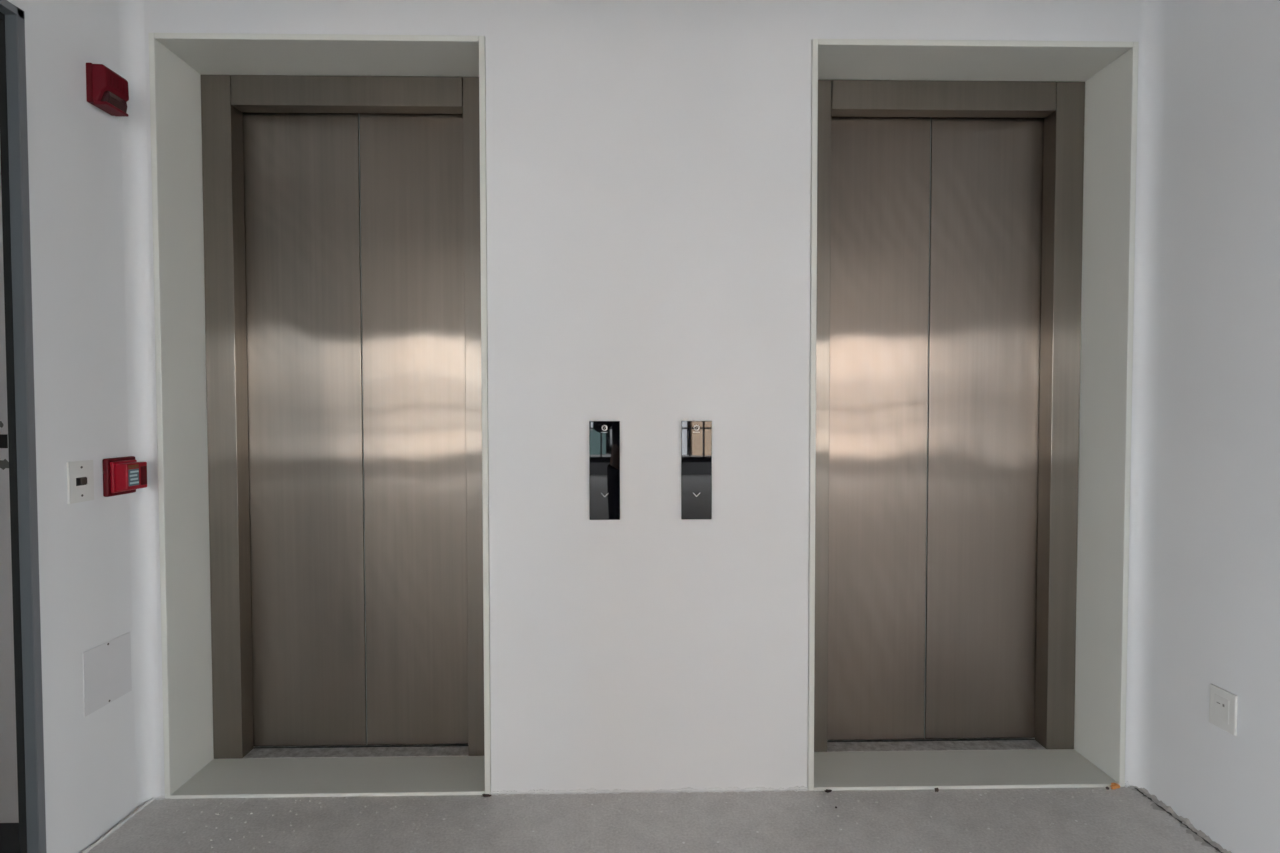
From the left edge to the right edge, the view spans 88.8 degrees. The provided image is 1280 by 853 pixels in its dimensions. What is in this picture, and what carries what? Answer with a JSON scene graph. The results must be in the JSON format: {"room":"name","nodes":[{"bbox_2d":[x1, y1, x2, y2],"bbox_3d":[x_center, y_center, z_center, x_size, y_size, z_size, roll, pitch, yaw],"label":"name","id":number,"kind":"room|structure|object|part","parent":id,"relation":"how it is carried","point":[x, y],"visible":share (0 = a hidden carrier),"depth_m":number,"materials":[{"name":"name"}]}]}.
{"room":"elevator lobby","nodes":[
{"label":"elevator lobby","id":0,"kind":"room"},
{"bbox_2d":[0,159,18,822],"bbox_3d":[-2.999,-0.253,2.115,2.483,3.100,0.088,0,2,-1],"label":"wall","id":1,"kind":"structure","parent":0,"point":[8,744],"depth_m":2.11,"materials":[{"name":"white paint"}]},
{"bbox_2d":[0,421,8,469],"bbox_3d":[-2.046,0.060,2.095,0.050,0.159,0.004,0,2,-1],"label":"switch box","id":2,"kind":"object","parent":1,"relation":"attached to","point":[4,463],"visible":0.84,"depth_m":2.10,"materials":[{"name":"black plastic"}]},
{"bbox_2d":[7,0,135,852],"bbox_3d":[-1.719,-0.235,1.383,0.050,3.100,1.700,0,2,-1],"label":"wall","id":3,"kind":"structure","parent":0,"point":[75,146],"depth_m":1.98,"materials":[{"name":"white paint"}]},
{"bbox_2d":[0,0,45,852],"bbox_3d":[-1.715,0.092,1.358,0.056,2.448,0.953,0,2,-1],"label":"door","id":4,"kind":"structure","parent":3,"relation":"in","point":[13,95],"depth_m":1.81,"materials":[{"name":"grey paint"}]},
{"bbox_2d":[67,460,93,503],"bbox_3d":[-1.700,0.167,1.988,0.008,0.125,0.089,0,2,-1],"label":"light switch","id":5,"kind":"object","parent":3,"relation":"attached to","point":[80,474],"visible":1,"depth_m":1.98,"materials":[{"name":"white plastic"}]},
{"bbox_2d":[76,477,86,485],"bbox_3d":[-1.700,0.167,1.988,0.008,0.025,0.041,0,2,-1],"label":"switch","id":6,"kind":"object","parent":5,"relation":"attached to","point":[80,481],"depth_m":1.98,"materials":[{"name":"black plastic"}]},
{"bbox_2d":[83,632,131,716],"bbox_3d":[-1.703,0.788,2.094,0.003,0.200,0.190,0,2,-1],"label":"blank cover plate","id":7,"kind":"object","parent":3,"relation":"attached to","point":[106,666],"visible":1,"depth_m":2.08,"materials":[{"name":"grey metal"}]},
{"bbox_2d":[86,63,128,116],"bbox_3d":[-1.677,-1.060,2.063,0.061,0.124,0.100,0,2,-1],"label":"fire alarm strobe","id":8,"kind":"object","parent":3,"relation":"attached to","point":[106,90],"visible":1,"depth_m":2.03,"materials":[{"name":"red plastic"}]},
{"bbox_3d":[-1.699,-1.062,2.062,0.018,0.120,0.100,0,2,-1],"label":"plate","id":9,"kind":"part","parent":8,"relation":"part of","materials":[{"name":"red plastic"}]},
{"bbox_2d":[110,75,124,92],"bbox_3d":[-1.648,-1.079,2.062,0.001,0.028,0.058,0,2,-1],"label":"grille","id":10,"kind":"object","parent":8,"relation":"attached to","point":[117,84],"depth_m":2.06,"materials":[{"name":"red plastic"}]},
{"bbox_2d":[82,797,154,852],"bbox_3d":[-1.686,1.297,1.920,0.009,0.012,0.690,0,2,1],"label":"trim","id":11,"kind":"structure","parent":3,"relation":"attached to","point":[119,825],"depth_m":2.10,"materials":[{"name":"paint"}]},
{"bbox_2d":[103,456,146,496],"bbox_3d":[-1.674,0.162,2.134,0.066,0.122,0.122,0,2,-1],"label":"alarm pull station","id":12,"kind":"object","parent":3,"relation":"attached to","point":[121,475],"visible":1,"depth_m":2.10,"materials":[{"name":"red plastic"}]},
{"bbox_3d":[-1.644,0.162,2.166,0.004,0.062,0.026,0,2,-1],"label":"pull handle","id":13,"kind":"part","parent":12,"relation":"part of","materials":[{"name":"red plastic"}]},
{"bbox_2d":[0,738,1218,852],"bbox_3d":[0.061,1.532,-3.114,18.000,0.204,11.850,0,2,-1],"label":"floor","id":14,"kind":"structure","parent":0,"point":[899,827],"depth_m":2.13,"materials":[{"name":"concrete"}]},
{"bbox_2d":[125,789,1139,852],"bbox_3d":[0.039,1.294,2.047,3.347,0.004,0.502,0,2,-1],"label":"plaster grit","id":15,"kind":"object","parent":14,"relation":"on","point":[1037,789],"visible":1,"depth_m":2.16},
{"bbox_2d":[1110,783,1119,789],"bbox_3d":[1.684,1.275,2.316,0.034,0.021,0.014,0,2,-1],"label":"chip","id":16,"kind":"object","parent":14,"relation":"on","point":[1114,786],"visible":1,"depth_m":2.31,"materials":[{"name":"brown"}]},
{"bbox_2d":[118,0,1165,807],"bbox_3d":[0.079,-0.266,2.461,3.685,3.100,0.510,0,2,-1],"label":"wall","id":17,"kind":"structure","parent":0,"point":[648,162],"depth_m":2.26,"materials":[{"name":"white paint"}]},
{"bbox_2d":[154,795,164,799],"bbox_3d":[-1.679,1.289,2.266,0.057,0.010,0.017,0,2,-1],"label":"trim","id":18,"kind":"structure","parent":17,"relation":"attached to","point":[161,797],"depth_m":2.27,"materials":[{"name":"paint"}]},
{"bbox_2d":[149,33,490,798],"bbox_3d":[-1.092,-0.023,2.427,1.126,2.618,0.374,0,2,-1],"label":"trim","id":19,"kind":"structure","parent":17,"relation":"attached to","point":[177,61],"depth_m":2.32,"materials":[{"name":"white paint"}]},
{"bbox_2d":[201,75,483,758],"bbox_3d":[-1.094,-0.016,2.533,1.083,2.594,0.112,0,2,-1],"label":"elevator door","id":20,"kind":"structure","parent":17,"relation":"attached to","point":[341,214],"depth_m":2.55,"materials":[{"name":"metal"}]},
{"bbox_3d":[-1.323,0.016,2.570,0.468,2.499,0.030,0,2,-1],"label":"door panel","id":21,"kind":"part","parent":20,"relation":"part of","materials":[{"name":"metal"}]},
{"bbox_3d":[-1.094,1.275,2.569,0.861,0.011,0.110,0,2,-1],"label":"sill","id":22,"kind":"part","parent":20,"relation":"part of","materials":[{"name":"metal"}]},
{"bbox_3d":[-0.860,0.015,2.578,0.449,2.499,0.030,0,2,-1],"label":"door panel","id":23,"kind":"part","parent":20,"relation":"part of","materials":[{"name":"metal"}]},
{"bbox_2d":[589,421,619,519],"bbox_3d":[-0.122,0.152,2.267,0.105,0.342,0.012,0,2,-1],"label":"panel","id":24,"kind":"object","parent":17,"relation":"attached to","point":[604,436],"visible":1,"depth_m":2.26,"materials":[{"name":"black glass"}]},
{"bbox_2d":[490,786,807,794],"bbox_3d":[0.035,1.282,2.300,1.119,0.016,0.014,0,2,-1],"label":"trim","id":25,"kind":"structure","parent":17,"relation":"attached to","point":[802,788],"depth_m":2.30,"materials":[{"name":"paint"}]},
{"bbox_2d":[681,421,711,518],"bbox_3d":[0.196,0.152,2.273,0.106,0.342,0.012,0,2,-1],"label":"panel","id":26,"kind":"object","parent":17,"relation":"attached to","point":[696,436],"visible":1,"depth_m":2.27,"materials":[{"name":"black glass"}]},
{"bbox_2d":[814,80,1084,751],"bbox_3d":[1.155,-0.021,2.575,1.092,2.594,0.112,0,2,-1],"label":"elevator door","id":27,"kind":"structure","parent":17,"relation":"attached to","point":[950,213],"depth_m":2.59,"materials":[{"name":"metal"}]},
{"bbox_3d":[0.921,0.011,2.612,0.448,2.499,0.030,0,2,-1],"label":"door panel","id":28,"kind":"part","parent":27,"relation":"part of","materials":[{"name":"metal"}]},
{"bbox_3d":[1.161,1.271,2.611,0.864,0.011,0.110,0,2,-1],"label":"sill","id":29,"kind":"part","parent":27,"relation":"part of","materials":[{"name":"metal"}]},
{"bbox_3d":[1.385,0.011,2.620,0.471,2.499,0.030,0,2,-1],"label":"door panel","id":30,"kind":"part","parent":27,"relation":"part of","materials":[{"name":"metal"}]},
{"bbox_2d":[807,39,1138,790],"bbox_3d":[1.157,-0.027,2.469,1.135,2.618,0.374,0,2,-1],"label":"trim","id":31,"kind":"structure","parent":17,"relation":"attached to","point":[1108,70],"depth_m":2.38,"materials":[{"name":"white paint"}]},
{"bbox_2d":[1150,0,1279,852],"bbox_3d":[1.865,-0.242,1.449,0.150,3.100,1.700,0,2,-1],"label":"wall","id":32,"kind":"structure","parent":0,"point":[1216,611],"depth_m":2.00,"materials":[{"name":"white paint"}]},
{"bbox_2d":[1127,786,1231,852],"bbox_3d":[1.758,1.288,1.939,0.052,0.020,0.800,0,2,-1],"label":"trim","id":33,"kind":"structure","parent":32,"relation":"attached to","point":[1144,791],"depth_m":2.12,"materials":[{"name":"concrete"}]},
{"bbox_2d":[1209,684,1237,735],"bbox_3d":[1.777,0.862,1.993,0.010,0.122,0.088,0,2,-1],"label":"wall outlet plate","id":34,"kind":"object","parent":32,"relation":"attached to","point":[1223,704],"visible":1,"depth_m":1.99,"materials":[{"name":"white plastic"}]},
{"bbox_2d":[1214,694,1228,723],"bbox_3d":[1.773,0.861,1.992,0.002,0.072,0.048,0,2,-1],"label":"receptacle","id":35,"kind":"object","parent":34,"relation":"attached to","point":[1221,701],"depth_m":1.99,"materials":[{"name":"grey plastic"}]}
]}

